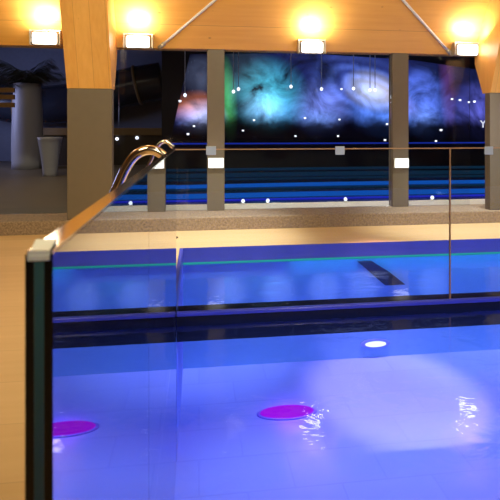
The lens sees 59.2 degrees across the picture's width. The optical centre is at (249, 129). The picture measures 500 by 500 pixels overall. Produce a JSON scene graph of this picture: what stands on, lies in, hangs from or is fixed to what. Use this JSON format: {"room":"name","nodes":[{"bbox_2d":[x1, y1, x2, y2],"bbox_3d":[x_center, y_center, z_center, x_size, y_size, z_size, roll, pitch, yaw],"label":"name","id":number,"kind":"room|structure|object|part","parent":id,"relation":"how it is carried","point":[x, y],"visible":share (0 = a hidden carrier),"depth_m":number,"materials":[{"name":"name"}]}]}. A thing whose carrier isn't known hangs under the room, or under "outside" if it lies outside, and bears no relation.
{"room":"indoor swimming pool","nodes":[
{"label":"indoor swimming pool","id":0,"kind":"room"},
{"bbox_2d":[0,47,161,160],"bbox_3d":[-6.377,-1.060,15.066,7.200,4.600,0.200,0,0,-7],"label":"wall","id":1,"kind":"structure","parent":0,"point":[147,115],"depth_m":14.97,"materials":[{"name":"paint"}]},
{"bbox_2d":[0,161,484,213],"bbox_3d":[1.765,1.140,10.825,22.000,0.200,10.100,0,0,-7],"label":"floor","id":2,"kind":"structure","parent":0,"point":[321,170],"depth_m":8.10,"materials":[{"name":"tile"}]},
{"bbox_2d":[0,88,14,106],"bbox_3d":[-6.677,-0.010,10.554,1.970,2.100,0.089,0,0,-4],"label":"screen","id":3,"kind":"object","parent":2,"relation":"on","point":[3,90],"visible":1,"depth_m":10.60,"materials":[{"name":"brown wood"}]},
{"bbox_2d":[0,59,65,169],"bbox_3d":[-6.059,-0.429,11.890,2.072,2.938,2.201,0,0,11],"label":"potted palm","id":4,"kind":"object","parent":2,"relation":"on","point":[27,113],"visible":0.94,"depth_m":11.58,"materials":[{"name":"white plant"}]},
{"bbox_2d":[11,83,42,169],"bbox_3d":[-6.010,-0.101,11.886,0.780,2.282,0.780,0,0,-7],"label":"planter","id":5,"kind":"object","parent":4,"relation":"attached to","point":[27,113],"depth_m":11.57,"materials":[{"name":"white ceramic"}]},
{"bbox_2d":[37,137,62,176],"bbox_3d":[-4.522,0.599,9.948,0.530,0.882,0.530,0,0,-7],"label":"planter","id":6,"kind":"object","parent":2,"relation":"on","point":[49,147],"visible":1,"depth_m":9.79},
{"bbox_2d":[0,62,161,124],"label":"window","id":7,"kind":"structure","parent":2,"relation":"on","point":[140,84],"depth_m":13.79,"materials":[{"name":"black glass"}]},
{"bbox_2d":[43,128,161,165],"bbox_3d":[-4.708,0.489,13.171,4.280,1.099,0.650,0,0,-7],"label":"counter","id":8,"kind":"object","parent":2,"relation":"on","point":[127,143],"depth_m":13.04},
{"bbox_2d":[176,199,484,209],"bbox_3d":[5.914,1.130,6.514,14.750,0.220,0.580,0,0,-7],"label":"trim","id":9,"kind":"structure","parent":2,"relation":"on","point":[453,201],"depth_m":6.03,"materials":[{"name":"stone"}]},
{"bbox_2d":[176,188,484,198],"bbox_3d":[5.356,1.049,7.655,13.610,0.012,0.626,0,0,-6],"label":"band","id":10,"kind":"object","parent":2,"relation":"on","point":[482,190],"visible":0.77,"depth_m":7.23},
{"bbox_2d":[176,170,484,177],"bbox_3d":[4.999,1.049,10.781,13.636,0.012,1.190,0,0,-5],"label":"band","id":11,"kind":"object","parent":2,"relation":"on","point":[257,174],"visible":0.79,"depth_m":10.55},
{"bbox_2d":[176,180,484,188],"bbox_3d":[5.226,1.049,8.821,13.623,0.012,0.828,0,0,-5],"label":"band","id":12,"kind":"object","parent":2,"relation":"on","point":[422,181],"visible":0.77,"depth_m":8.58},
{"bbox_2d":[176,166,484,170],"bbox_3d":[4.828,1.049,12.230,13.620,0.012,0.882,0,0,-5],"label":"band","id":13,"kind":"object","parent":2,"relation":"on","point":[381,167],"visible":0.79,"depth_m":11.92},
{"bbox_2d":[176,175,484,180],"bbox_3d":[5.105,1.049,9.867,13.616,0.012,0.618,0,0,-5],"label":"band","id":14,"kind":"object","parent":2,"relation":"on","point":[426,175],"visible":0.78,"depth_m":9.66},
{"bbox_2d":[176,194,484,201],"bbox_3d":[5.402,1.049,7.244,13.601,0.012,0.151,0,0,-6],"label":"band","id":15,"kind":"object","parent":2,"relation":"on","point":[471,194],"visible":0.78,"depth_m":6.80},
{"bbox_2d":[176,184,484,190],"bbox_3d":[5.281,1.049,8.324,13.608,0.012,0.407,0,0,-5],"label":"band","id":16,"kind":"object","parent":2,"relation":"on","point":[465,184],"visible":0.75,"depth_m":7.98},
{"bbox_2d":[0,0,489,56],"bbox_3d":[0.430,-2.175,4.971,14.000,2.370,1.383,0,0,-7],"label":"wall","id":17,"kind":"structure","parent":0,"point":[352,27],"depth_m":5.33,"materials":[{"name":"brown wood"}]},
{"bbox_2d":[29,29,62,45],"bbox_3d":[-2.353,-1.061,5.068,0.340,0.175,0.110,0,0,-7],"label":"floodlight","id":18,"kind":"object","parent":17,"relation":"attached to","point":[35,38],"visible":0.99,"depth_m":5.02,"materials":[{"name":"white metal"}]},
{"bbox_2d":[32,32,56,43],"bbox_3d":[-2.348,-1.049,5.026,0.260,0.128,0.025,0,0,-7],"label":"diffuser","id":19,"kind":"object","parent":18,"relation":"attached to","point":[37,37],"depth_m":5.02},
{"bbox_2d":[123,33,152,48],"bbox_3d":[-1.317,-1.045,5.188,0.340,0.175,0.110,0,0,-7],"label":"floodlight","id":20,"kind":"object","parent":17,"relation":"attached to","point":[131,42],"visible":1,"depth_m":5.14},
{"bbox_2d":[126,36,148,46],"bbox_3d":[-1.312,-1.033,5.146,0.260,0.128,0.025,0,0,-7],"label":"diffuser","id":21,"kind":"object","parent":20,"relation":"attached to","point":[131,41],"depth_m":5.13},
{"bbox_2d":[157,0,216,48],"bbox_3d":[-0.449,-1.468,5.100,1.384,1.005,0.050,0,0,17],"label":"rod","id":22,"kind":"object","parent":17,"relation":"attached to","point":[160,46],"visible":1,"depth_m":5.18,"materials":[{"name":"white metal"}]},
{"bbox_2d":[297,39,325,54],"bbox_3d":[0.758,-1.026,5.428,0.340,0.175,0.110,0,0,-7],"label":"floodlight","id":23,"kind":"object","parent":17,"relation":"attached to","point":[308,46],"visible":1,"depth_m":5.38,"materials":[{"name":"white metal"}]},
{"bbox_2d":[302,42,322,52],"bbox_3d":[0.763,-1.013,5.386,0.260,0.128,0.025,0,0,-7],"label":"diffuser","id":24,"kind":"object","parent":23,"relation":"attached to","point":[307,47],"depth_m":5.38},
{"bbox_2d":[401,0,450,54],"bbox_3d":[1.894,-1.531,5.336,1.661,1.127,0.051,0,0,-28],"label":"rod","id":25,"kind":"object","parent":17,"relation":"attached to","point":[447,50],"visible":1,"depth_m":5.50,"materials":[{"name":"white metal"}]},
{"bbox_2d":[451,42,478,56],"bbox_3d":[2.777,-1.038,5.662,0.340,0.175,0.110,0,0,-7],"label":"floodlight","id":26,"kind":"object","parent":17,"relation":"attached to","point":[470,49],"visible":1,"depth_m":5.62,"materials":[{"name":"white metal"}]},
{"bbox_2d":[458,44,477,54],"bbox_3d":[2.782,-1.025,5.620,0.260,0.128,0.025,0,0,-7],"label":"diffuser","id":27,"kind":"object","parent":26,"relation":"attached to","point":[463,49],"depth_m":5.61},
{"bbox_2d":[0,223,499,499],"bbox_3d":[0.877,1.200,1.118,14.000,0.120,8.020,0,0,-7],"label":"floor","id":28,"kind":"structure","parent":0,"point":[13,248],"depth_m":3.81,"materials":[{"name":"tile"}]},
{"bbox_2d":[109,145,166,192],"bbox_3d":[-0.971,0.632,3.663,0.702,1.014,0.140,0,0,-7],"label":"handrail","id":29,"kind":"object","parent":28,"relation":"on","point":[135,155],"visible":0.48,"depth_m":3.63,"materials":[{"name":"metal"}]},
{"bbox_2d":[146,140,177,238],"bbox_3d":[-0.987,0.620,4.617,0.464,1.038,0.140,0,0,-7],"label":"handrail","id":30,"kind":"object","parent":28,"relation":"on","point":[167,142],"visible":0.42,"depth_m":4.61,"materials":[{"name":"metal"}]},
{"bbox_2d":[0,204,499,235],"bbox_3d":[0.388,1.115,5.340,14.000,0.250,0.480,0,0,-7],"label":"ledge","id":31,"kind":"structure","parent":28,"relation":"on","point":[269,218],"depth_m":5.17,"materials":[{"name":"stone"}]},
{"bbox_2d":[67,88,113,219],"bbox_3d":[-1.785,0.265,4.932,0.482,1.449,0.100,0,0,-7],"label":"column","id":32,"kind":"structure","parent":31,"relation":"on","point":[90,112],"depth_m":4.88,"materials":[{"name":"paint"}]},
{"bbox_2d":[59,0,116,89],"bbox_3d":[-1.760,-1.530,4.719,0.482,2.139,0.940,0,0,-7],"label":"roof beam","id":33,"kind":"structure","parent":32,"relation":"on","point":[89,35],"depth_m":4.76,"materials":[{"name":"brown wood"}]},
{"bbox_2d":[207,49,224,210],"bbox_3d":[-0.425,-0.015,5.457,0.212,2.009,0.120,0,0,-7],"label":"column","id":34,"kind":"structure","parent":31,"relation":"on","point":[215,57],"depth_m":5.40,"materials":[{"name":"paint"}]},
{"bbox_2d":[208,158,223,167],"bbox_3d":[-0.416,0.404,5.379,0.200,0.130,0.042,0,0,-7],"label":"wall light","id":35,"kind":"object","parent":34,"relation":"attached to","point":[212,162],"visible":1,"depth_m":5.36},
{"bbox_2d":[389,53,408,206],"bbox_3d":[1.935,-0.015,5.731,0.215,2.009,0.120,0,0,-7],"label":"column","id":36,"kind":"structure","parent":31,"relation":"on","point":[398,62],"depth_m":5.67,"materials":[{"name":"paint"}]},
{"bbox_2d":[393,158,408,167],"bbox_3d":[1.945,0.425,5.652,0.200,0.130,0.042,0,0,-7],"label":"wall light","id":37,"kind":"object","parent":36,"relation":"attached to","point":[397,162],"visible":1,"depth_m":5.63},
{"bbox_2d":[485,93,499,209],"bbox_3d":[3.197,0.265,5.510,0.480,1.449,0.100,0,0,-7],"label":"column","id":38,"kind":"structure","parent":31,"relation":"on","point":[492,100],"depth_m":5.44,"materials":[{"name":"paint"}]},
{"bbox_2d":[475,0,499,93],"bbox_3d":[3.222,-1.530,5.296,0.480,2.139,0.940,0,0,-7],"label":"roof beam","id":39,"kind":"structure","parent":38,"relation":"on","point":[487,64],"depth_m":5.43,"materials":[{"name":"brown wood"}]},
{"bbox_2d":[162,51,484,168],"bbox_3d":[5.054,-1.060,12.847,15.000,4.600,0.240,0,0,-7],"label":"wall","id":40,"kind":"structure","parent":0,"point":[174,63],"depth_m":12.31,"materials":[{"name":"black paint"}]},
{"bbox_2d":[170,53,484,141],"bbox_3d":[2.912,-0.894,12.443,10.200,2.497,0.050,0,0,-7],"label":"mural","id":41,"kind":"object","parent":40,"relation":"attached to","point":[278,110],"visible":0.8,"depth_m":12.32},
{"bbox_2d":[172,142,484,144],"bbox_3d":[4.416,0.371,12.590,13.328,0.036,0.115,0,0,-7],"label":"light strip","id":42,"kind":"object","parent":40,"relation":"attached to","point":[342,142],"visible":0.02,"depth_m":12.40,"materials":[{"name":"plastic"}]},
{"bbox_2d":[174,267,499,499],"bbox_3d":[2.716,1.775,1.523,6.653,1.270,6.800,0,0,-7],"label":"basin","id":43,"kind":"object","parent":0,"point":[417,426],"visible":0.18,"depth_m":3.37,"materials":[{"name":"tile"}]},
{"bbox_2d":[25,171,148,499],"bbox_3d":[-0.273,1.214,0.905,0.028,2.188,0.895,0,0,-7],"label":"glass panel","id":44,"kind":"object","parent":43,"relation":"on","point":[87,281],"visible":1,"depth_m":0.62,"materials":[{"name":"glass"}]},
{"bbox_2d":[141,149,175,499],"bbox_3d":[-0.420,1.218,2.171,0.028,2.181,1.646,0,0,-7],"label":"glass panel","id":45,"kind":"object","parent":43,"relation":"on","point":[162,172],"visible":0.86,"depth_m":1.91,"materials":[{"name":"glass"}]},
{"bbox_2d":[257,405,316,419],"bbox_3d":[0.302,2.295,3.591,0.500,0.028,0.180,0,0,-7],"label":"lamp","id":46,"kind":"object","parent":43,"relation":"on","point":[282,412],"visible":1,"depth_m":3.56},
{"bbox_2d":[176,291,499,341],"bbox_3d":[2.552,1.329,3.379,6.151,0.202,0.155,0,0,-7],"label":"ledge","id":47,"kind":"object","parent":43,"relation":"on","point":[313,317],"visible":1,"depth_m":3.10,"materials":[{"name":"tile"}]},
{"bbox_2d":[176,146,449,311],"bbox_3d":[0.477,0.675,3.113,1.991,1.128,0.019,0,0,-7],"label":"glass panel","id":48,"kind":"object","parent":47,"relation":"on","point":[210,150],"visible":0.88,"depth_m":3.12,"materials":[{"name":"clear glass"}]},
{"bbox_2d":[450,146,499,298],"bbox_3d":[2.423,0.681,3.339,1.918,1.117,0.019,0,0,-7],"label":"glass panel","id":49,"kind":"object","parent":47,"relation":"on","point":[488,150],"visible":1,"depth_m":3.23,"materials":[{"name":"clear glass"}]},
{"bbox_2d":[183,252,499,264],"bbox_3d":[2.411,1.292,4.600,6.151,0.020,0.007,0,0,-7],"label":"light strip","id":50,"kind":"object","parent":43,"relation":"attached to","point":[482,253],"visible":1,"depth_m":4.42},
{"bbox_2d":[183,254,499,368],"bbox_3d":[2.397,1.800,4.708,6.553,1.020,0.198,0,0,-7],"label":"wall","id":51,"kind":"structure","parent":0,"point":[229,283],"depth_m":4.42,"materials":[{"name":"tile"}]},
{"bbox_2d":[176,238,499,313],"bbox_3d":[2.460,1.216,4.035,6.184,0.149,1.250,0,0,-7],"label":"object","id":52,"kind":"structure","parent":51,"relation":"attached to","point":[304,251],"depth_m":4.41,"materials":[{"name":"tile"}]},
{"bbox_2d":[360,339,389,347],"bbox_3d":[1.272,2.168,4.461,0.310,0.092,0.023,0,0,-7],"label":"pool light","id":53,"kind":"object","parent":51,"relation":"attached to","point":[371,343],"visible":1,"depth_m":4.45,"materials":[{"name":"white glass"}]},
{"bbox_2d":[358,261,404,285],"bbox_3d":[1.328,1.446,4.452,0.497,0.248,0.030,0,0,-7],"label":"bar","id":54,"kind":"object","parent":51,"relation":"attached to","point":[380,273],"visible":1,"depth_m":4.44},
{"bbox_3d":[1.649,-3.260,10.963,22.200,0.200,10.200,0,0,-7],"label":"ceiling","id":55,"kind":"structure","parent":0,"visible":0},
{"bbox_2d":[232,52,234,92],"bbox_3d":[-0.442,-2.070,11.777,0.092,2.180,0.092,0,0,-7],"label":"pendant lamp","id":56,"kind":"object","parent":55,"relation":"hanging from","point":[233,90],"visible":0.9,"depth_m":11.77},
{"bbox_3d":[-0.442,-2.110,11.777,0.020,2.100,0.022,0,0,-7],"label":"cord","id":57,"kind":"part","parent":56,"relation":"part of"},
{"bbox_2d":[237,52,239,90],"bbox_3d":[-0.308,-2.104,11.793,0.092,2.111,0.092,0,0,-7],"label":"pendant lamp","id":58,"kind":"object","parent":55,"relation":"hanging from","point":[238,88],"visible":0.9,"depth_m":11.78,"materials":[{"name":"white glass"}]},
{"bbox_3d":[-0.308,-2.144,11.793,0.020,2.031,0.022,0,0,-7],"label":"cord","id":59,"kind":"part","parent":58,"relation":"part of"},
{"bbox_2d":[320,54,322,90],"bbox_3d":[1.959,-2.117,12.056,0.092,2.087,0.092,0,0,-7],"label":"pendant lamp","id":60,"kind":"object","parent":55,"relation":"hanging from","point":[321,88],"visible":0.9,"depth_m":12.05,"materials":[{"name":"white glass"}]},
{"bbox_3d":[1.959,-2.157,12.056,0.020,2.007,0.022,0,0,-7],"label":"cord","id":61,"kind":"part","parent":60,"relation":"part of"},
{"bbox_2d":[352,55,354,89],"bbox_3d":[2.860,-2.128,12.160,0.092,2.063,0.092,0,0,-7],"label":"pendant lamp","id":62,"kind":"object","parent":55,"relation":"hanging from","point":[353,87],"visible":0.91,"depth_m":12.15,"materials":[{"name":"white glass"}]},
{"bbox_3d":[2.860,-2.168,12.160,0.020,1.983,0.022,0,0,-7],"label":"cord","id":63,"kind":"part","parent":62,"relation":"part of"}
]}

